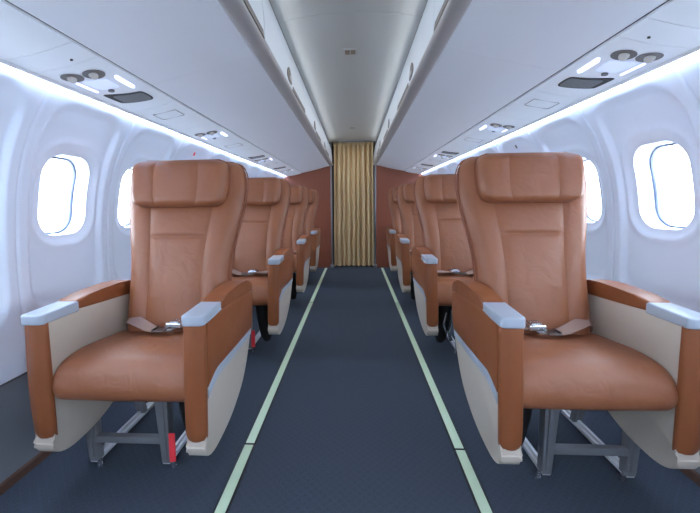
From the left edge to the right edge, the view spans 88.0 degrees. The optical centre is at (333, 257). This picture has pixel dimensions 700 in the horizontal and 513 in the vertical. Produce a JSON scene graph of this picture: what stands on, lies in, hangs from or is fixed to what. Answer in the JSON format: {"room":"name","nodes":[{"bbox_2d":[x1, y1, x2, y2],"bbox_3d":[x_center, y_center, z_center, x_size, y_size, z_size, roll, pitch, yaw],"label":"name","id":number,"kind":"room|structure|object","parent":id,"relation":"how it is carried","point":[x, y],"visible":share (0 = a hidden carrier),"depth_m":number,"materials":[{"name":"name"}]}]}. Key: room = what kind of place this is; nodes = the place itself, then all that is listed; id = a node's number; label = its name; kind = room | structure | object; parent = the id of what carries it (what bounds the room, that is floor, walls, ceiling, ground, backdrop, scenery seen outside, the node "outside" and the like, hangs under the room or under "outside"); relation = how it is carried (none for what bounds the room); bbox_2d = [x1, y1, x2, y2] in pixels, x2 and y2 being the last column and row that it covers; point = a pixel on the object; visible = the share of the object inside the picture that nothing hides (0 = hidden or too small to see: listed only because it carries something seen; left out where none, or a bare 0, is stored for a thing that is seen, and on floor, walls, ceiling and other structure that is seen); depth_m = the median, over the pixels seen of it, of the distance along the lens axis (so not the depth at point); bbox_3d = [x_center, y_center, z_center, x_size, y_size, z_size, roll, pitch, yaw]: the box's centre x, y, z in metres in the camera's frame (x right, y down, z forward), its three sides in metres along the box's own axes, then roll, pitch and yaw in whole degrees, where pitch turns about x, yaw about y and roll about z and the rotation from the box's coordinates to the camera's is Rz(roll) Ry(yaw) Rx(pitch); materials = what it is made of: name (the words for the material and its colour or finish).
{"room":"aircraft cabin","nodes":[
{"label":"aircraft cabin","id":0,"kind":"room"},
{"bbox_2d":[0,63,285,384],"bbox_3d":[-1.057,-0.266,2.306,0.337,1.125,6.930,0,8,3],"label":"wall","id":1,"kind":"structure","parent":0,"point":[41,120],"depth_m":1.48,"materials":[{"name":"white plastic"}]},
{"bbox_2d":[0,372,26,386],"bbox_3d":[-1.141,0.299,2.360,0.024,0.012,6.860,0,8,3],"label":"trim","id":2,"kind":"structure","parent":1,"relation":"attached to","point":[9,381],"depth_m":1.34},
{"bbox_2d":[0,374,40,482],"bbox_3d":[-1.139,0.468,2.385,0.033,0.342,6.860,0,8,3],"label":"baseboard","id":3,"kind":"structure","parent":1,"relation":"attached to","point":[17,432],"depth_m":1.35,"materials":[{"name":"grey plastic"}]},
{"bbox_2d":[0,401,114,495],"bbox_3d":[-1.128,0.651,2.412,0.050,0.032,6.860,0,8,3],"label":"trim","id":4,"kind":"structure","parent":1,"relation":"attached to","point":[31,464],"depth_m":1.36,"materials":[{"name":"brown plastic"}]},
{"bbox_2d":[46,157,75,233],"bbox_3d":[-1.219,-0.264,1.564,0.105,0.327,0.252,0,8,3],"label":"window","id":5,"kind":"structure","parent":1,"relation":"in","point":[72,169],"depth_m":1.68,"materials":[{"name":"plastic"}]},
{"bbox_2d":[0,58,287,176],"bbox_3d":[-0.890,-0.745,2.173,0.015,0.030,6.828,0,8,3],"label":"trim","id":6,"kind":"structure","parent":1,"relation":"attached to","point":[2,61],"depth_m":1.44,"materials":[{"name":"plastic"}]},
{"bbox_2d":[270,0,426,141],"bbox_3d":[0.095,-1.250,2.056,0.744,0.050,6.856,0,8,3],"label":"ceiling","id":7,"kind":"structure","parent":0,"point":[345,91],"depth_m":2.26,"materials":[{"name":"plastic"}]},
{"bbox_2d":[7,0,268,84],"bbox_3d":[-0.513,-0.806,0.770,0.467,0.448,1.200,0,8,3],"label":"bin","id":8,"kind":"object","parent":7,"relation":"attached to","point":[156,41],"visible":1,"depth_m":1.09,"materials":[{"name":"white plastic"}]},
{"bbox_2d":[0,0,71,59],"bbox_3d":[-0.866,-0.551,0.682,0.211,0.068,0.708,0,8,3],"label":"filler panel","id":9,"kind":"object","parent":8,"relation":"attached to","point":[21,34],"visible":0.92,"depth_m":0.95,"materials":[{"name":"plastic"}]},
{"bbox_2d":[36,54,174,111],"bbox_3d":[-0.825,-0.650,1.381,0.211,0.079,0.493,0,8,3],"label":"passenger service unit","id":10,"kind":"object","parent":8,"relation":"attached to","point":[98,77],"visible":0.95,"depth_m":1.31,"materials":[{"name":"plastic"}]},
{"bbox_2d":[4,39,97,72],"bbox_3d":[-0.843,-0.611,1.084,0.211,0.068,0.103,0,8,3],"label":"filler panel","id":11,"kind":"object","parent":10,"relation":"attached to","point":[71,53],"visible":0.62,"depth_m":1.08,"materials":[{"name":"plastic"}]},
{"bbox_2d":[60,74,83,82],"bbox_3d":[-0.874,-0.598,1.214,0.066,0.028,0.070,0,8,3],"label":"vent","id":12,"kind":"object","parent":10,"relation":"attached to","point":[68,78],"depth_m":1.21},
{"bbox_2d":[76,83,98,92],"bbox_3d":[-0.892,-0.615,1.314,0.008,0.006,0.105,0,8,3],"label":"reading lamp","id":13,"kind":"object","parent":10,"relation":"attached to","point":[86,87],"depth_m":1.31,"materials":[{"name":"white"}]},
{"bbox_2d":[82,69,104,79],"bbox_3d":[-0.805,-0.614,1.218,0.066,0.030,0.070,0,8,3],"label":"vent","id":14,"kind":"object","parent":10,"relation":"attached to","point":[87,74],"depth_m":1.21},
{"bbox_2d":[114,75,134,87],"bbox_3d":[-0.764,-0.644,1.327,0.017,0.010,0.127,-1,8,1],"label":"reading lamp","id":15,"kind":"object","parent":10,"relation":"attached to","point":[123,80],"depth_m":1.32,"materials":[{"name":"white"}]},
{"bbox_2d":[113,93,150,102],"bbox_3d":[-0.815,-0.651,1.474,0.107,0.024,0.110,0,8,3],"label":"speaker grille","id":16,"kind":"object","parent":10,"relation":"attached to","point":[119,97],"depth_m":1.47,"materials":[{"name":"grey"}]},
{"bbox_2d":[132,99,211,129],"bbox_3d":[-0.799,-0.724,1.832,0.211,0.068,0.418,0,8,3],"label":"filler panel","id":17,"kind":"object","parent":10,"relation":"attached to","point":[175,115],"visible":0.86,"depth_m":1.80,"materials":[{"name":"plastic"}]},
{"bbox_2d":[152,0,306,136],"bbox_3d":[-0.446,-0.979,1.920,0.467,0.448,1.130,0,8,3],"label":"bin","id":18,"kind":"object","parent":7,"relation":"attached to","point":[252,94],"visible":0.93,"depth_m":1.71,"materials":[{"name":"white plastic"}]},
{"bbox_2d":[177,121,240,144],"bbox_3d":[-0.771,-0.789,2.307,0.211,0.079,0.538,0,8,3],"label":"passenger service unit","id":19,"kind":"object","parent":18,"relation":"attached to","point":[212,133],"visible":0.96,"depth_m":2.25,"materials":[{"name":"plastic"}]},
{"bbox_2d":[195,133,205,137],"bbox_3d":[-0.816,-0.749,2.221,0.066,0.028,0.070,0,8,3],"label":"vent","id":20,"kind":"object","parent":19,"relation":"attached to","point":[200,135],"depth_m":2.21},
{"bbox_2d":[206,131,216,134],"bbox_3d":[-0.746,-0.765,2.225,0.066,0.030,0.070,0,8,3],"label":"vent","id":21,"kind":"object","parent":19,"relation":"attached to","point":[207,132],"depth_m":2.22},
{"bbox_2d":[287,67,291,84],"bbox_3d":[-0.228,-0.942,1.870,0.006,0.071,0.125,0,8,3],"label":"latch","id":22,"kind":"object","parent":18,"relation":"on","point":[289,74],"depth_m":1.86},
{"bbox_2d":[242,76,321,157],"bbox_3d":[-0.380,-1.149,3.055,0.467,0.448,1.170,0,8,3],"label":"bin","id":23,"kind":"object","parent":7,"relation":"attached to","point":[295,137],"visible":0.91,"depth_m":2.91,"materials":[{"name":"white plastic"}]},
{"bbox_2d":[243,152,277,163],"bbox_3d":[-0.700,-0.972,3.531,0.211,0.079,0.578,0,8,3],"label":"passenger service unit","id":24,"kind":"object","parent":23,"relation":"attached to","point":[264,157],"visible":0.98,"depth_m":3.49,"materials":[{"name":"plastic"}]},
{"bbox_2d":[214,138,264,156],"bbox_3d":[-0.736,-0.885,2.908,0.211,0.068,0.678,0,8,3],"label":"filler panel","id":25,"kind":"object","parent":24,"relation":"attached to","point":[241,147],"visible":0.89,"depth_m":2.85,"materials":[{"name":"plastic"}]},
{"bbox_2d":[260,159,286,167],"bbox_3d":[-0.669,-1.056,4.054,0.211,0.068,0.478,0,8,3],"label":"filler panel","id":26,"kind":"object","parent":24,"relation":"attached to","point":[277,163],"visible":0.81,"depth_m":4.03,"materials":[{"name":"plastic"}]},
{"bbox_2d":[269,0,328,141],"bbox_3d":[-0.228,-1.336,2.786,0.026,0.032,5.370,0,8,3],"label":"trim","id":27,"kind":"structure","parent":7,"relation":"attached to","point":[269,0],"depth_m":2.18,"materials":[{"name":"white plastic"}]},
{"bbox_2d":[278,118,329,167],"bbox_3d":[-0.314,-1.319,4.191,0.467,0.448,1.130,0,8,3],"label":"bin","id":28,"kind":"object","parent":7,"relation":"attached to","point":[314,155],"visible":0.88,"depth_m":4.10,"materials":[{"name":"white plastic"}]},
{"bbox_2d":[270,164,296,173],"bbox_3d":[-0.633,-1.144,4.676,0.211,0.079,0.778,0,8,3],"label":"passenger service unit","id":29,"kind":"object","parent":28,"relation":"attached to","point":[287,168],"visible":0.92,"depth_m":4.62,"materials":[{"name":"plastic"}]},
{"bbox_2d":[283,170,301,175],"bbox_3d":[-0.597,-1.243,5.297,0.211,0.068,0.476,0,8,3],"label":"filler panel","id":30,"kind":"object","parent":29,"relation":"attached to","point":[297,172],"visible":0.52,"depth_m":5.28,"materials":[{"name":"plastic"}]},
{"bbox_2d":[295,137,332,172],"bbox_3d":[-0.260,-1.458,5.113,0.467,0.448,0.738,0,8,3],"label":"bin","id":31,"kind":"object","parent":7,"relation":"attached to","point":[322,164],"visible":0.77,"depth_m":5.10,"materials":[{"name":"white plastic"}]},
{"bbox_2d":[343,48,357,54],"bbox_3d":[0.107,-1.297,2.281,0.092,0.012,0.092,0,8,3],"label":"recessed light","id":32,"kind":"object","parent":7,"relation":"in","point":[351,51],"visible":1,"depth_m":2.27,"materials":[{"name":"plastic"}]},
{"bbox_2d":[373,139,410,170],"bbox_3d":[0.804,-1.463,5.050,0.467,0.448,0.738,0,8,3],"label":"bin","id":33,"kind":"object","parent":7,"relation":"attached to","point":[384,163],"visible":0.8,"depth_m":5.03,"materials":[{"name":"white plastic"}]},
{"bbox_2d":[376,114,428,165],"bbox_3d":[0.750,-1.325,4.128,0.467,0.448,1.130,0,8,3],"label":"bin","id":34,"kind":"object","parent":7,"relation":"attached to","point":[388,153],"visible":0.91,"depth_m":4.03,"materials":[{"name":"white plastic"}]},
{"bbox_2d":[410,161,436,170],"bbox_3d":[1.127,-1.153,4.573,0.211,0.079,0.778,0,8,3],"label":"passenger service unit","id":35,"kind":"object","parent":34,"relation":"attached to","point":[421,166],"visible":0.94,"depth_m":4.52,"materials":[{"name":"plastic"}]},
{"bbox_2d":[405,168,423,173],"bbox_3d":[1.163,-1.252,5.193,0.211,0.068,0.476,0,8,3],"label":"filler panel","id":36,"kind":"object","parent":35,"relation":"attached to","point":[410,170],"visible":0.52,"depth_m":5.17,"materials":[{"name":"plastic"}]},
{"bbox_2d":[378,0,427,136],"bbox_3d":[0.500,-1.340,2.743,0.026,0.032,5.370,0,8,3],"label":"trim","id":37,"kind":"structure","parent":7,"relation":"attached to","point":[427,0],"depth_m":2.19,"materials":[{"name":"white plastic"}]},
{"bbox_2d":[382,70,464,153],"bbox_3d":[0.684,-1.154,2.993,0.467,0.448,1.170,0,8,3],"label":"bin","id":38,"kind":"object","parent":7,"relation":"attached to","point":[407,134],"visible":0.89,"depth_m":2.85,"materials":[{"name":"white plastic"}]},
{"bbox_2d":[428,148,464,159],"bbox_3d":[1.060,-0.981,3.427,0.211,0.079,0.578,0,8,3],"label":"passenger service unit","id":39,"kind":"object","parent":38,"relation":"attached to","point":[444,154],"visible":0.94,"depth_m":3.39,"materials":[{"name":"plastic"}]},
{"bbox_2d":[420,156,447,164],"bbox_3d":[1.090,-1.065,3.950,0.211,0.068,0.478,0,8,3],"label":"filler panel","id":40,"kind":"object","parent":39,"relation":"attached to","point":[429,160],"visible":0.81,"depth_m":3.93,"materials":[{"name":"plastic"}]},
{"bbox_2d":[441,132,495,151],"bbox_3d":[1.024,-0.894,2.804,0.211,0.068,0.678,0,8,3],"label":"filler panel","id":41,"kind":"object","parent":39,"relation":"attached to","point":[465,142],"visible":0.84,"depth_m":2.75,"materials":[{"name":"plastic"}]},
{"bbox_2d":[395,0,557,130],"bbox_3d":[0.618,-0.984,1.857,0.467,0.448,1.130,0,8,3],"label":"bin","id":42,"kind":"object","parent":7,"relation":"attached to","point":[446,87],"visible":0.94,"depth_m":1.65,"materials":[{"name":"white plastic"}]},
{"bbox_2d":[409,63,412,80],"bbox_3d":[0.396,-0.945,1.833,0.006,0.071,0.125,0,8,3],"label":"latch","id":43,"kind":"object","parent":42,"relation":"on","point":[411,64],"depth_m":1.82,"materials":[{"name":"grey metal"}]},
{"bbox_2d":[465,113,533,137],"bbox_3d":[0.989,-0.798,2.203,0.211,0.079,0.538,0,8,3],"label":"passenger service unit","id":44,"kind":"object","parent":42,"relation":"attached to","point":[495,125],"visible":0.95,"depth_m":2.14,"materials":[{"name":"plastic"}]},
{"bbox_2d":[490,123,501,127],"bbox_3d":[0.955,-0.773,2.125,0.066,0.030,0.070,0,8,3],"label":"vent","id":45,"kind":"object","parent":44,"relation":"attached to","point":[496,125],"depth_m":2.11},
{"bbox_2d":[502,125,514,129],"bbox_3d":[1.023,-0.759,2.113,0.066,0.028,0.070,0,8,3],"label":"vent","id":46,"kind":"object","parent":44,"relation":"attached to","point":[508,127],"depth_m":2.10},
{"bbox_2d":[430,0,666,70],"bbox_3d":[0.551,-0.812,0.707,0.467,0.448,1.200,0,8,3],"label":"bin","id":47,"kind":"object","parent":7,"relation":"attached to","point":[550,34],"visible":1,"depth_m":1.09,"materials":[{"name":"white plastic"}]},
{"bbox_2d":[534,34,692,97],"bbox_3d":[0.935,-0.659,1.277,0.211,0.079,0.493,0,8,3],"label":"passenger service unit","id":48,"kind":"object","parent":47,"relation":"attached to","point":[617,59],"visible":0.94,"depth_m":1.21,"materials":[{"name":"plastic"}]},
{"bbox_2d":[495,88,583,120],"bbox_3d":[0.961,-0.732,1.728,0.211,0.068,0.418,0,8,3],"label":"filler panel","id":49,"kind":"object","parent":48,"relation":"attached to","point":[534,105],"visible":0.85,"depth_m":1.69,"materials":[{"name":"plastic"}]},
{"bbox_2d":[560,78,602,87],"bbox_3d":[0.935,-0.660,1.371,0.107,0.024,0.110,0,8,3],"label":"speaker grille","id":50,"kind":"object","parent":48,"relation":"attached to","point":[564,82],"depth_m":1.36,"materials":[{"name":"grey"}]},
{"bbox_2d":[577,58,599,72],"bbox_3d":[0.867,-0.652,1.231,0.017,0.010,0.127,0,9,5],"label":"reading lamp","id":51,"kind":"object","parent":48,"relation":"attached to","point":[589,64],"depth_m":1.23,"materials":[{"name":"white"}]},
{"bbox_2d":[610,50,637,60],"bbox_3d":[0.896,-0.622,1.117,0.066,0.030,0.070,0,8,3],"label":"vent","id":52,"kind":"object","parent":48,"relation":"attached to","point":[615,55],"depth_m":1.11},
{"bbox_2d":[620,63,644,75],"bbox_3d":[0.993,-0.625,1.203,0.008,0.006,0.105,0,8,3],"label":"reading lamp","id":53,"kind":"object","parent":48,"relation":"attached to","point":[638,66],"depth_m":1.20,"materials":[{"name":"white"}]},
{"bbox_2d":[635,52,663,62],"bbox_3d":[0.964,-0.608,1.106,0.066,0.028,0.070,0,8,3],"label":"vent","id":54,"kind":"object","parent":48,"relation":"attached to","point":[640,57],"depth_m":1.10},
{"bbox_2d":[618,14,699,47],"bbox_3d":[0.917,-0.620,0.980,0.211,0.068,0.103,0,8,3],"label":"filler panel","id":55,"kind":"object","parent":48,"relation":"attached to","point":[647,30],"visible":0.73,"depth_m":0.98,"materials":[{"name":"plastic"}]},
{"bbox_2d":[647,0,699,27],"bbox_3d":[0.894,-0.560,0.578,0.211,0.068,0.708,0,8,3],"label":"filler panel","id":56,"kind":"object","parent":47,"relation":"attached to","point":[679,12],"visible":0.88,"depth_m":0.89,"materials":[{"name":"plastic"}]},
{"bbox_2d":[0,266,699,512],"bbox_3d":[0.125,0.678,2.424,2.580,0.060,7.020,0,8,3],"label":"floor","id":57,"kind":"structure","parent":0,"point":[353,423],"depth_m":1.47,"materials":[{"name":"blue carpet"}]},
{"bbox_2d":[21,159,252,468],"bbox_3d":[-0.674,0.200,1.446,0.606,1.196,0.682,0,8,3],"label":"passenger seat","id":58,"kind":"object","parent":57,"relation":"on","point":[179,330],"visible":1,"depth_m":1.37,"materials":[{"name":"brown leather"}]},
{"bbox_2d":[52,330,184,401],"bbox_3d":[-0.663,0.373,1.344,0.484,0.146,0.409,0,8,3],"label":"seat cushion","id":59,"kind":"object","parent":58,"relation":"on","point":[104,365],"depth_m":1.17,"materials":[{"name":"brown leather"}]},
{"bbox_2d":[212,444,254,512],"bbox_3d":[-0.386,0.873,0.944,0.050,0.005,1.170,0,8,3],"label":"strip","id":60,"kind":"object","parent":57,"relation":"on","point":[223,504],"visible":1,"depth_m":1.32,"materials":[{"name":"green plastic"}]},
{"bbox_2d":[232,177,293,350],"bbox_3d":[-0.609,0.035,2.547,0.606,1.196,0.682,0,8,3],"label":"passenger seat","id":61,"kind":"object","parent":57,"relation":"on","point":[260,258],"visible":0.59,"depth_m":2.58,"materials":[{"name":"brown leather"}]},
{"bbox_2d":[232,276,267,304],"bbox_3d":[-0.599,0.208,2.445,0.484,0.146,0.409,0,8,3],"label":"seat cushion","id":62,"kind":"object","parent":61,"relation":"on","point":[259,283],"depth_m":2.26,"materials":[{"name":"brown leather"}]},
{"bbox_2d":[244,303,312,443],"bbox_3d":[-0.289,0.624,2.609,0.050,0.005,2.194,0,8,3],"label":"strip","id":63,"kind":"object","parent":57,"relation":"on","point":[257,426],"visible":1,"depth_m":1.99,"materials":[{"name":"green plastic"}]},
{"bbox_2d":[254,185,310,305],"bbox_3d":[-0.546,-0.129,3.639,0.606,1.196,0.682,0,8,3],"label":"passenger seat","id":64,"kind":"object","parent":57,"relation":"on","point":[293,237],"visible":0.37,"depth_m":3.67,"materials":[{"name":"brown leather"}]},
{"bbox_2d":[293,255,295,271],"bbox_3d":[-0.536,0.044,3.537,0.484,0.146,0.409,0,8,3],"label":"seat cushion","id":65,"kind":"object","parent":64,"relation":"on","point":[294,268],"depth_m":3.34,"materials":[{"name":"brown leather"}]},
{"bbox_2d":[295,189,319,276],"bbox_3d":[-0.485,-0.286,4.690,0.606,1.196,0.682,0,8,3],"label":"passenger seat","id":66,"kind":"object","parent":57,"relation":"on","point":[309,225],"visible":0.24,"depth_m":4.72,"materials":[{"name":"brown leather"}]},
{"bbox_2d":[309,268,327,302],"bbox_3d":[-0.169,0.314,4.676,0.050,0.005,1.986,0,8,3],"label":"strip","id":67,"kind":"object","parent":57,"relation":"on","point":[316,290],"visible":1,"depth_m":4.35,"materials":[{"name":"green plastic"}]},
{"bbox_2d":[381,268,398,302],"bbox_3d":[0.698,0.309,4.625,0.050,0.005,1.986,0,8,3],"label":"strip","id":68,"kind":"object","parent":57,"relation":"on","point":[389,285],"visible":1,"depth_m":4.32,"materials":[{"name":"green plastic"}]},
{"bbox_2d":[386,187,410,277],"bbox_3d":[0.992,-0.294,4.603,0.606,1.196,0.682,0,8,3],"label":"passenger seat","id":69,"kind":"object","parent":57,"relation":"on","point":[396,228],"visible":0.22,"depth_m":4.66,"materials":[{"name":"brown leather"}]},
{"bbox_2d":[395,183,422,299],"bbox_3d":[0.931,-0.136,3.552,0.606,1.196,0.682,0,8,3],"label":"passenger seat","id":70,"kind":"object","parent":57,"relation":"on","point":[411,237],"visible":0.38,"depth_m":3.60,"materials":[{"name":"brown leather"}]},
{"bbox_2d":[410,254,411,271],"bbox_3d":[0.911,0.037,3.451,0.484,0.146,0.409,0,8,3],"label":"seat cushion","id":71,"kind":"object","parent":70,"relation":"on","point":[410,254],"depth_m":3.28,"materials":[{"name":"brown leather"}]},
{"bbox_2d":[395,303,465,449],"bbox_3d":[0.578,0.619,2.558,0.050,0.005,2.194,0,8,3],"label":"strip","id":72,"kind":"object","parent":57,"relation":"on","point":[454,437],"visible":1,"depth_m":1.92,"materials":[{"name":"green plastic"}]},
{"bbox_2d":[412,174,473,353],"bbox_3d":[0.868,0.028,2.460,0.606,1.196,0.682,0,8,3],"label":"passenger seat","id":73,"kind":"object","parent":57,"relation":"on","point":[444,257],"visible":0.6,"depth_m":2.50,"materials":[{"name":"brown leather"}]},
{"bbox_2d":[438,276,473,305],"bbox_3d":[0.847,0.200,2.359,0.484,0.146,0.409,0,8,3],"label":"seat cushion","id":74,"kind":"object","parent":73,"relation":"on","point":[444,282],"depth_m":2.19,"materials":[{"name":"brown leather"}]},
{"bbox_2d":[454,450,493,512],"bbox_3d":[0.480,0.869,0.893,0.050,0.005,1.170,0,8,3],"label":"strip","id":75,"kind":"object","parent":57,"relation":"on","point":[480,498],"visible":1,"depth_m":1.29,"materials":[{"name":"green plastic"}]},
{"bbox_2d":[452,152,699,481],"bbox_3d":[0.803,0.193,1.359,0.606,1.196,0.682,0,8,3],"label":"passenger seat","id":76,"kind":"object","parent":57,"relation":"on","point":[531,331],"visible":1,"depth_m":1.29,"materials":[{"name":"brown leather"}]},
{"bbox_2d":[523,333,677,410],"bbox_3d":[0.783,0.365,1.258,0.484,0.146,0.409,0,8,3],"label":"seat cushion","id":77,"kind":"object","parent":76,"relation":"on","point":[562,371],"depth_m":1.08,"materials":[{"name":"brown leather"}]},
{"bbox_2d":[329,141,376,265],"bbox_3d":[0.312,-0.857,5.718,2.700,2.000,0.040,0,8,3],"label":"door frame","id":78,"kind":"structure","parent":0,"point":[347,141],"depth_m":5.66,"materials":[{"name":"grey metal"}]},
{"bbox_2d":[334,140,370,141],"bbox_3d":[0.284,-1.767,5.446,0.705,0.040,0.010,0,8,3],"label":"trim","id":79,"kind":"structure","parent":78,"relation":"attached to","point":[340,140],"depth_m":5.45,"materials":[{"name":"grey metal"}]},
{"bbox_2d":[332,141,373,265],"bbox_3d":[0.316,-0.813,5.623,0.636,1.904,0.101,0,8,3],"label":"curtain","id":80,"kind":"object","parent":79,"relation":"hanging from","point":[353,161],"visible":1,"depth_m":5.62,"materials":[{"name":"beige fabric"}]},
{"bbox_2d":[285,165,421,267],"bbox_3d":[0.306,-0.620,5.597,2.536,1.567,0.030,0,8,3],"label":"wall","id":81,"kind":"structure","parent":0,"point":[319,179],"depth_m":5.55,"materials":[{"name":"brown laminate"}]},
{"bbox_2d":[5,0,296,169],"bbox_3d":[-0.626,-0.905,2.873,0.014,0.020,5.368,0,8,3],"label":"trim","id":82,"kind":"structure","parent":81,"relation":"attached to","point":[5,0],"depth_m":1.15,"materials":[{"name":"grey plastic"}]},
{"bbox_2d":[330,142,333,267],"bbox_3d":[-0.029,-0.796,5.595,0.052,1.925,0.120,0,8,3],"label":"trim","id":83,"kind":"structure","parent":81,"relation":"attached to","point":[332,264],"depth_m":5.61,"materials":[{"name":"grey metal"}]},
{"bbox_2d":[374,141,376,267],"bbox_3d":[0.646,-0.799,5.555,0.052,1.925,0.120,0,8,3],"label":"trim","id":84,"kind":"structure","parent":81,"relation":"attached to","point":[375,264],"depth_m":5.62,"materials":[{"name":"grey metal"}]},
{"bbox_2d":[406,0,668,169],"bbox_3d":[0.909,-0.913,2.782,0.014,0.020,5.368,0,8,3],"label":"trim","id":85,"kind":"structure","parent":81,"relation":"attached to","point":[667,0],"depth_m":1.21,"materials":[{"name":"grey plastic"}]},
{"bbox_2d":[679,469,699,486],"bbox_3d":[1.368,0.638,2.265,0.050,0.032,6.860,0,8,3],"label":"trim","id":86,"kind":"structure","parent":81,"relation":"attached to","point":[692,474],"depth_m":1.30,"materials":[{"name":"plastic"}]},
{"bbox_2d":[421,51,699,312],"bbox_3d":[1.277,-0.278,2.168,0.335,1.125,6.930,0,8,3],"label":"wall","id":87,"kind":"structure","parent":0,"point":[618,130],"depth_m":1.53,"materials":[{"name":"white plastic"}]},
{"bbox_2d":[419,46,699,173],"bbox_3d":[1.091,-0.755,2.056,0.015,0.030,6.828,0,8,3],"label":"trim","id":88,"kind":"structure","parent":87,"relation":"attached to","point":[697,48],"depth_m":1.41,"materials":[{"name":"plastic"}]},
{"bbox_2d":[448,50,699,161],"bbox_3d":[1.106,-0.753,2.055,0.012,0.017,6.828,0,8,3],"label":"light","id":89,"kind":"object","parent":87,"relation":"attached to","point":[699,50],"visible":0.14,"depth_m":1.40,"materials":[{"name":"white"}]},
{"bbox_2d":[583,159,596,220],"bbox_3d":[1.378,-0.350,1.901,0.104,0.327,0.252,0,8,3],"label":"window","id":90,"kind":"structure","parent":87,"relation":"in","point":[588,214],"depth_m":2.00,"materials":[{"name":"plastic"}]},
{"bbox_2d":[650,143,685,227],"bbox_3d":[1.349,-0.277,1.412,0.104,0.327,0.252,0,8,3],"label":"window frame","id":91,"kind":"structure","parent":87,"relation":"in","point":[655,152],"depth_m":1.52,"materials":[{"name":"plastic"}]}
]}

